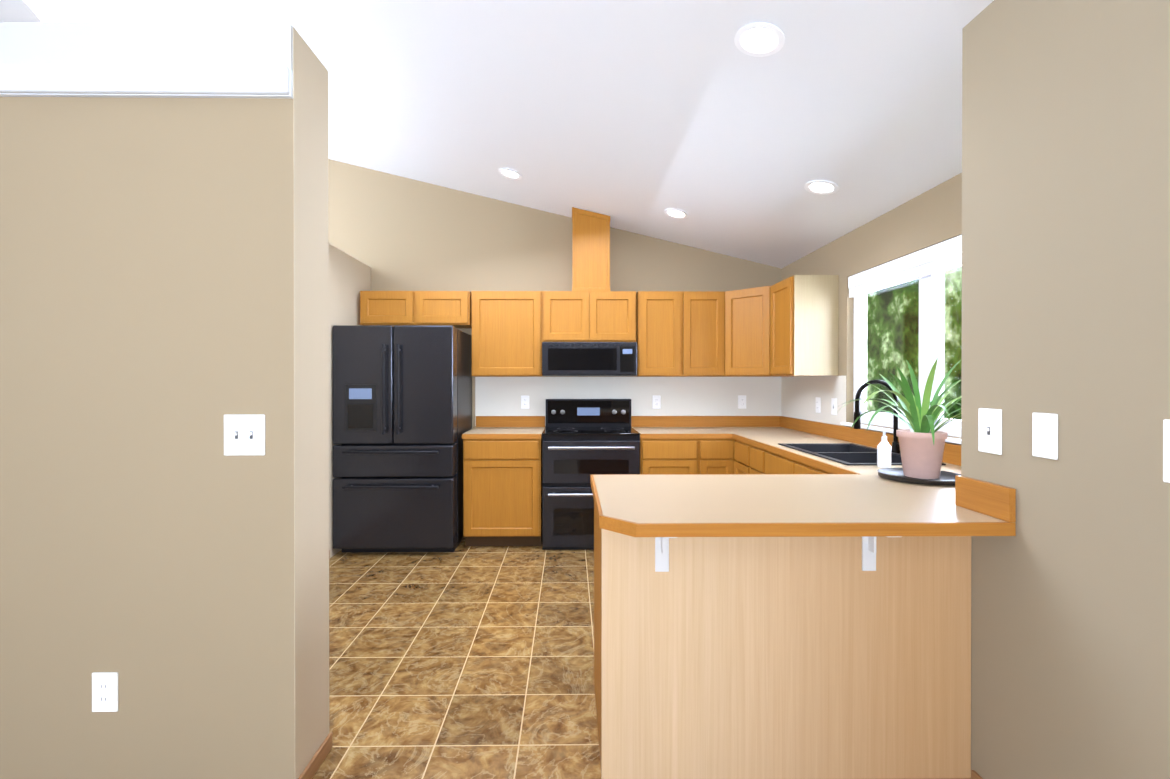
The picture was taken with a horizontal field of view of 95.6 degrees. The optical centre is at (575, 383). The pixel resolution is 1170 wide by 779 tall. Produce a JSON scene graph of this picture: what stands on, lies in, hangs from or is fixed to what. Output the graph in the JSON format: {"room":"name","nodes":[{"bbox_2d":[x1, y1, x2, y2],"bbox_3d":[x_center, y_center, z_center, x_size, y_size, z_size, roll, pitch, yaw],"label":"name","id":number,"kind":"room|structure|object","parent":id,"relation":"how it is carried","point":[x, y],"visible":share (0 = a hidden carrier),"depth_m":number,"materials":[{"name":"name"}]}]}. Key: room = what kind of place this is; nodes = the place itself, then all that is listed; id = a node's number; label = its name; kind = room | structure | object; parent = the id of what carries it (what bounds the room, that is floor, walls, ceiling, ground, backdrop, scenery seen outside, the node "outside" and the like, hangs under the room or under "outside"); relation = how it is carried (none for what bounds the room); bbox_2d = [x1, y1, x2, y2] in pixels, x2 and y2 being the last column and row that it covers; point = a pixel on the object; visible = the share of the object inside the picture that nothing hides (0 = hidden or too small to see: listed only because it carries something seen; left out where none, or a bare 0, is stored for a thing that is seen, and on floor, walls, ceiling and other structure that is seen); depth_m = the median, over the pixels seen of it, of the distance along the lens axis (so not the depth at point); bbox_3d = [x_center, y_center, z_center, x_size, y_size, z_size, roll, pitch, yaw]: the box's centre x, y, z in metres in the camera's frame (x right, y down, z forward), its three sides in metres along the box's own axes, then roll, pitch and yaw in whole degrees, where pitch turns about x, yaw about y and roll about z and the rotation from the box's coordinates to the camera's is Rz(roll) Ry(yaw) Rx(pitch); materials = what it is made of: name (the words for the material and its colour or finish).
{"room":"kitchen","nodes":[
{"label":"kitchen","id":0,"kind":"room"},
{"bbox_2d":[0,97,294,778],"bbox_3d":[-3.433,0.098,1.765,5.082,2.440,0.240,0,0,-1],"label":"wall","id":1,"kind":"structure","parent":0,"point":[146,346],"depth_m":1.67,"materials":[{"name":"brown paint"}]},
{"bbox_2d":[92,672,117,711],"bbox_3d":[-1.480,0.971,1.665,0.080,0.123,0.009,0,0,-1],"label":"outlet","id":2,"kind":"object","parent":1,"relation":"attached to","point":[104,691],"visible":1,"depth_m":1.66,"materials":[{"name":"white plastic"}]},
{"bbox_2d":[0,22,292,98],"bbox_3d":[-3.431,-1.009,1.623,5.082,0.225,0.036,0,0,-1],"label":"crown molding","id":3,"kind":"structure","parent":1,"relation":"attached to","point":[136,60],"depth_m":1.65,"materials":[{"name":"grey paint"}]},
{"bbox_2d":[224,415,264,454],"bbox_3d":[-1.042,0.163,1.664,0.128,0.128,0.016,0,0,-1],"label":"light switch","id":4,"kind":"object","parent":1,"relation":"attached to","point":[244,434],"visible":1,"depth_m":1.67,"materials":[{"name":"white plastic"}]},
{"bbox_2d":[298,732,331,778],"bbox_3d":[-3.426,1.290,1.763,5.096,0.055,0.252,0,0,-1],"label":"baseboard","id":5,"kind":"structure","parent":1,"relation":"attached to","point":[316,761],"depth_m":1.81,"materials":[{"name":"brown wood"}]},
{"bbox_2d":[293,27,328,778],"bbox_3d":[-0.891,0.098,1.794,0.002,2.440,0.238,0,0,-1],"label":"wall","id":6,"kind":"structure","parent":0,"point":[311,402],"depth_m":1.78,"materials":[{"name":"beige paint"}]},
{"bbox_2d":[329,244,370,557],"bbox_3d":[-1.892,0.138,3.343,0.120,2.350,2.880,0,0,-1],"label":"wall","id":7,"kind":"structure","parent":0,"point":[349,278],"depth_m":4.13,"materials":[{"name":"beige paint"}]},
{"bbox_2d":[312,537,600,778],"bbox_3d":[-1.991,1.338,3.286,8.000,0.050,3.240,0,0,-1],"label":"floor","id":8,"kind":"structure","parent":0,"point":[462,661],"depth_m":2.47,"materials":[{"name":"brown stone-look ceramic tile"},{"name":"light grout"}]},
{"bbox_2d":[332,325,471,551],"bbox_3d":[-1.383,0.436,4.360,0.906,1.745,0.852,0,0,-1],"label":"refrigerator","id":9,"kind":"object","parent":8,"relation":"on","point":[402,409],"visible":1,"depth_m":3.99,"materials":[{"name":"black metal"}]},
{"bbox_2d":[463,439,541,545],"bbox_3d":[-0.585,0.875,4.479,0.610,0.868,0.639,0,0,-1],"label":"base cabinet","id":10,"kind":"object","parent":8,"relation":"on","point":[502,492],"visible":0.98,"depth_m":4.17,"materials":[{"name":"brown wood"}]},
{"bbox_2d":[462,416,544,438],"bbox_3d":[-0.586,0.368,4.477,0.623,0.139,0.638,0,0,-1],"label":"countertop","id":11,"kind":"structure","parent":10,"relation":"on","point":[509,427],"depth_m":4.65,"materials":[{"name":"laminate"}]},
{"bbox_2d":[542,399,639,549],"bbox_3d":[0.116,0.726,4.436,0.767,1.165,0.735,0,0,-1],"label":"range","id":12,"kind":"object","parent":8,"relation":"on","point":[583,440],"visible":0.85,"depth_m":4.13,"materials":[{"name":"black metal"}]},
{"bbox_2d":[640,439,697,473],"bbox_3d":[0.735,0.875,4.494,0.455,0.868,0.639,0,0,-1],"label":"base cabinet","id":13,"kind":"object","parent":8,"relation":"on","point":[668,456],"visible":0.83,"depth_m":4.17,"materials":[{"name":"brown wood"}]},
{"bbox_2d":[631,416,729,438],"bbox_3d":[0.857,0.368,4.493,0.706,0.139,0.639,0,0,-1],"label":"countertop","id":14,"kind":"structure","parent":13,"relation":"on","point":[649,427],"depth_m":4.75,"materials":[{"name":"laminate"}]},
{"bbox_2d":[698,439,734,473],"bbox_3d":[1.109,0.875,4.498,0.290,0.868,0.639,0,0,-1],"label":"base cabinet","id":15,"kind":"object","parent":8,"relation":"on","point":[715,456],"visible":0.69,"depth_m":4.18,"materials":[{"name":"brown wood"}]},
{"bbox_2d":[734,440,751,473],"bbox_3d":[1.560,0.876,3.999,0.637,0.868,0.363,0,0,-1],"label":"base cabinet","id":16,"kind":"object","parent":8,"relation":"on","point":[742,457],"visible":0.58,"depth_m":3.98,"materials":[{"name":"brown wood"}]},
{"bbox_2d":[750,446,766,473],"bbox_3d":[1.564,0.877,3.672,0.637,0.868,0.285,0,0,-1],"label":"base cabinet","id":17,"kind":"object","parent":8,"relation":"on","point":[757,459],"visible":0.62,"depth_m":3.65,"materials":[{"name":"brown wood"}]},
{"bbox_2d":[594,503,971,778],"bbox_3d":[0.681,0.883,1.955,1.201,0.868,0.760,0,0,-1],"label":"base cabinet","id":18,"kind":"object","parent":8,"relation":"on","point":[782,657],"visible":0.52,"depth_m":1.72,"materials":[{"name":"brown wood"}]},
{"bbox_2d":[590,448,1013,536],"bbox_3d":[0.654,0.377,1.953,1.170,0.139,0.822,0,0,-1],"label":"countertop","id":19,"kind":"structure","parent":18,"relation":"on","point":[842,500],"depth_m":1.74,"materials":[{"name":"laminate"}]},
{"bbox_2d":[841,358,961,484],"bbox_3d":[1.466,0.149,2.216,0.733,0.513,0.724,0,0,-1],"label":"potted plant","id":20,"kind":"object","parent":19,"relation":"on","point":[921,442],"visible":0.85,"depth_m":2.19,"materials":[{"name":"green plant"}]},
{"bbox_2d":[730,416,1015,535],"bbox_3d":[1.556,0.373,3.187,0.662,0.139,3.268,0,0,-1],"label":"countertop","id":21,"kind":"structure","parent":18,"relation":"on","point":[757,431],"depth_m":3.89,"materials":[{"name":"laminate"}]},
{"bbox_2d":[778,443,945,464],"bbox_3d":[1.572,0.505,3.039,0.488,0.218,0.868,0,0,-1],"label":"double-bowl sink","id":22,"kind":"object","parent":21,"relation":"in","point":[849,454],"visible":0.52,"depth_m":3.04,"materials":[{"name":"black"}]},
{"bbox_2d":[853,379,899,453],"bbox_3d":[1.734,0.191,3.027,0.267,0.424,0.104,0,0,-1],"label":"gooseneck faucet","id":23,"kind":"object","parent":21,"relation":"on","point":[895,443],"visible":0.81,"depth_m":3.04,"materials":[{"name":"black metal"}]},
{"bbox_2d":[877,432,890,467],"bbox_3d":[1.487,0.320,2.557,0.060,0.170,0.060,0,0,-1],"label":"soap bottle","id":24,"kind":"object","parent":21,"relation":"on","point":[884,453],"visible":1,"depth_m":2.54,"materials":[{"name":"white plastic"}]},
{"bbox_2d":[765,451,831,473],"bbox_3d":[1.571,0.879,3.050,0.637,0.868,0.950,0,0,-1],"label":"base cabinet","id":25,"kind":"object","parent":8,"relation":"on","point":[776,463],"visible":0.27,"depth_m":3.18,"materials":[{"name":"brown wood"}]},
{"bbox_2d":[0,0,993,267],"bbox_3d":[-2.000,-2.009,-1.176,8.120,2.033,12.140,0,0,-1],"label":"ceiling","id":26,"kind":"structure","parent":0,"point":[638,116],"depth_m":2.73,"materials":[{"name":"white paint"}]},
{"bbox_2d":[498,168,521,179],"bbox_3d":[-0.502,-1.599,4.053,0.183,0.049,0.188,0,0,-1],"label":"recessed light","id":27,"kind":"object","parent":26,"relation":"in","point":[510,173],"visible":0.98,"depth_m":4.05,"materials":[{"name":"white paint"}]},
{"bbox_2d":[664,208,687,218],"bbox_3d":[0.768,-1.297,4.058,0.183,0.049,0.188,0,0,-1],"label":"recessed light","id":28,"kind":"object","parent":26,"relation":"in","point":[675,213],"visible":1,"depth_m":4.06,"materials":[{"name":"white paint"}]},
{"bbox_2d":[734,22,784,56],"bbox_3d":[0.701,-1.311,2.027,0.183,0.049,0.188,0,0,-1],"label":"recessed light","id":29,"kind":"object","parent":26,"relation":"in","point":[759,39],"visible":1,"depth_m":2.02,"materials":[{"name":"white paint"}]},
{"bbox_2d":[804,180,838,194],"bbox_3d":[1.429,-1.139,3.086,0.183,0.049,0.188,0,0,-1],"label":"recessed light","id":30,"kind":"object","parent":26,"relation":"in","point":[822,187],"visible":1,"depth_m":3.09,"materials":[{"name":"white paint"}]},
{"bbox_2d":[328,159,781,428],"bbox_3d":[-2.009,-0.893,4.838,8.000,4.400,0.120,0,0,-1],"label":"wall","id":31,"kind":"structure","parent":0,"point":[396,232],"depth_m":4.79,"materials":[{"name":"brown paint"}]},
{"bbox_2d":[360,291,414,325],"bbox_3d":[-1.587,-0.634,4.611,0.460,0.285,0.341,0,0,-1],"label":"upper cabinet","id":32,"kind":"object","parent":31,"relation":"attached to","point":[392,308],"visible":0.89,"depth_m":4.44,"materials":[{"name":"brown wood"}]},
{"bbox_2d":[415,291,471,328],"bbox_3d":[-1.127,-0.634,4.616,0.460,0.285,0.341,0,0,-1],"label":"upper cabinet","id":33,"kind":"object","parent":31,"relation":"attached to","point":[443,308],"visible":0.89,"depth_m":4.45,"materials":[{"name":"brown wood"}]},
{"bbox_2d":[471,291,543,376],"bbox_3d":[-0.584,-0.417,4.623,0.595,0.720,0.341,0,0,-1],"label":"upper cabinet","id":34,"kind":"object","parent":31,"relation":"attached to","point":[506,333],"visible":0.95,"depth_m":4.46,"materials":[{"name":"brown wood"}]},
{"bbox_2d":[521,396,528,408],"bbox_3d":[-0.459,0.172,4.794,0.075,0.120,0.009,0,0,-1],"label":"electrical outlet","id":35,"kind":"object","parent":31,"relation":"attached to","point":[524,402],"visible":1,"depth_m":4.79,"materials":[{"name":"white plastic"}]},
{"bbox_2d":[542,291,635,341],"bbox_3d":[0.111,-0.563,4.631,0.795,0.428,0.341,0,0,-1],"label":"upper cabinet","id":36,"kind":"object","parent":31,"relation":"attached to","point":[588,316],"visible":0.96,"depth_m":4.47,"materials":[{"name":"brown wood"}]},
{"bbox_2d":[542,342,636,375],"bbox_3d":[0.111,-0.204,4.601,0.791,0.280,0.399,0,0,-1],"label":"over-the-range microwave","id":37,"kind":"object","parent":36,"relation":"attached to","point":[589,358],"visible":1,"depth_m":4.40,"materials":[{"name":"black metal"}]},
{"bbox_2d":[572,207,609,290],"bbox_3d":[0.128,-1.135,4.635,0.326,0.714,0.289,0,0,-1],"label":"enclosure","id":38,"kind":"object","parent":36,"relation":"on","point":[590,251],"visible":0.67,"depth_m":4.50,"materials":[{"name":"brown wood"}]},
{"bbox_2d":[652,395,660,408],"bbox_3d":[0.731,0.172,4.808,0.075,0.120,0.009,0,0,-1],"label":"electrical outlet","id":39,"kind":"object","parent":31,"relation":"attached to","point":[656,401],"visible":1,"depth_m":4.81,"materials":[{"name":"white plastic"}]},
{"bbox_2d":[633,291,681,376],"bbox_3d":[0.708,-0.417,4.638,0.370,0.720,0.341,0,0,-1],"label":"upper cabinet","id":40,"kind":"object","parent":31,"relation":"attached to","point":[659,331],"visible":0.95,"depth_m":4.48,"materials":[{"name":"brown wood"}]},
{"bbox_2d":[475,376,845,425],"bbox_3d":[0.488,0.167,4.245,2.780,0.444,1.130,0,0,-1],"label":"backsplash","id":41,"kind":"structure","parent":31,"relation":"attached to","point":[793,397],"depth_m":4.80,"materials":[{"name":"beige"}]},
{"bbox_2d":[680,291,724,376],"bbox_3d":[1.078,-0.417,4.643,0.370,0.720,0.341,0,0,-1],"label":"upper cabinet","id":42,"kind":"object","parent":31,"relation":"attached to","point":[703,333],"visible":0.95,"depth_m":4.48,"materials":[{"name":"brown wood"}]},
{"bbox_2d":[738,395,745,408],"bbox_3d":[1.511,0.172,4.817,0.075,0.120,0.009,0,0,-1],"label":"electrical outlet","id":43,"kind":"object","parent":31,"relation":"attached to","point":[741,401],"visible":1,"depth_m":4.82,"materials":[{"name":"white plastic"}]},
{"bbox_2d":[723,285,793,376],"bbox_3d":[1.566,-0.417,4.510,0.614,0.720,0.616,0,0,-1],"label":"upper cabinet","id":44,"kind":"object","parent":31,"relation":"attached to","point":[747,332],"visible":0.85,"depth_m":4.34,"materials":[{"name":"brown wood"}]},
{"bbox_2d":[782,173,961,444],"bbox_3d":[1.950,0.013,3.241,0.120,2.600,3.170,0,0,-1],"label":"wall","id":45,"kind":"structure","parent":0,"point":[929,218],"depth_m":3.33,"materials":[{"name":"brown paint"}]},
{"bbox_2d":[770,275,838,375],"bbox_3d":[1.710,-0.415,4.002,0.341,0.720,0.414,0,0,-1],"label":"upper cabinet","id":46,"kind":"object","parent":45,"relation":"attached to","point":[804,315],"visible":1,"depth_m":3.80,"materials":[{"name":"brown wood"}]},
{"bbox_2d":[816,397,820,412],"bbox_3d":[1.875,0.170,4.106,0.009,0.120,0.075,0,0,-1],"label":"outlet","id":47,"kind":"object","parent":45,"relation":"attached to","point":[818,404],"visible":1,"depth_m":4.09,"materials":[{"name":"white plastic"}]},
{"bbox_2d":[831,398,836,414],"bbox_3d":[1.874,0.171,3.856,0.016,0.120,0.075,0,0,-1],"label":"light switch","id":48,"kind":"object","parent":45,"relation":"attached to","point":[833,406],"visible":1,"depth_m":3.85,"materials":[{"name":"white plastic"}]},
{"bbox_2d":[841,422,960,443],"bbox_3d":[1.901,0.285,2.937,0.075,0.021,1.560,0,0,-1],"label":"window sill","id":49,"kind":"structure","parent":45,"relation":"attached to","point":[949,439],"depth_m":3.22,"materials":[{"name":"white paint"}]},
{"bbox_2d":[854,270,961,436],"bbox_3d":[1.968,-0.231,2.936,0.060,1.010,1.500,0,0,-1],"label":"window","id":50,"kind":"structure","parent":45,"relation":"in","point":[931,295],"depth_m":2.96,"materials":[{"name":"white plastic"}]},
{"bbox_2d":[848,235,961,297],"bbox_3d":[1.916,-0.662,2.934,0.038,0.145,1.492,0,0,-1],"label":"blind headrail","id":51,"kind":"object","parent":50,"relation":"attached to","point":[939,257],"visible":0.56,"depth_m":3.01,"materials":[{"name":"white plastic"}]},
{"bbox_2d":[961,0,1169,778],"bbox_3d":[1.647,-0.042,-2.653,0.620,2.750,8.850,0,0,-1],"label":"wall","id":52,"kind":"structure","parent":0,"point":[1066,211],"depth_m":1.38,"materials":[{"name":"beige paint"}]},
{"bbox_2d":[971,770,982,778],"bbox_3d":[1.332,1.299,-2.682,0.012,0.070,8.790,0,0,-1],"label":"baseboard","id":53,"kind":"structure","parent":52,"relation":"attached to","point":[975,774],"depth_m":1.70,"materials":[{"name":"brown wood"}]},
{"bbox_2d":[978,408,1001,454],"bbox_3d":[1.280,0.148,1.644,0.016,0.138,0.088,0,0,-1],"label":"switch plate","id":54,"kind":"object","parent":52,"relation":"attached to","point":[989,430],"visible":1,"depth_m":1.64,"materials":[{"name":"white plastic"}]},
{"bbox_2d":[1032,413,1057,459],"bbox_3d":[1.286,0.144,1.454,0.008,0.123,0.075,0,0,-1],"label":"switch plate","id":55,"kind":"object","parent":52,"relation":"attached to","point":[1044,435],"visible":1,"depth_m":1.45,"materials":[{"name":"white plastic"}]},
{"bbox_2d":[1163,419,1169,482],"bbox_3d":[1.286,0.148,1.119,0.016,0.138,0.088,0,0,-1],"label":"switch plate","id":56,"kind":"object","parent":52,"relation":"attached to","point":[1166,450],"visible":1,"depth_m":1.16,"materials":[{"name":"white plastic"}]},
{"label":"outside","id":57,"kind":"structure","parent":0,"visible":0},
{"bbox_2d":[867,266,961,419],"bbox_3d":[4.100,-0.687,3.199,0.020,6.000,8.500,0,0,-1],"label":"trees","id":58,"kind":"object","parent":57,"point":[900,326],"depth_m":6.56,"materials":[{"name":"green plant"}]}
]}

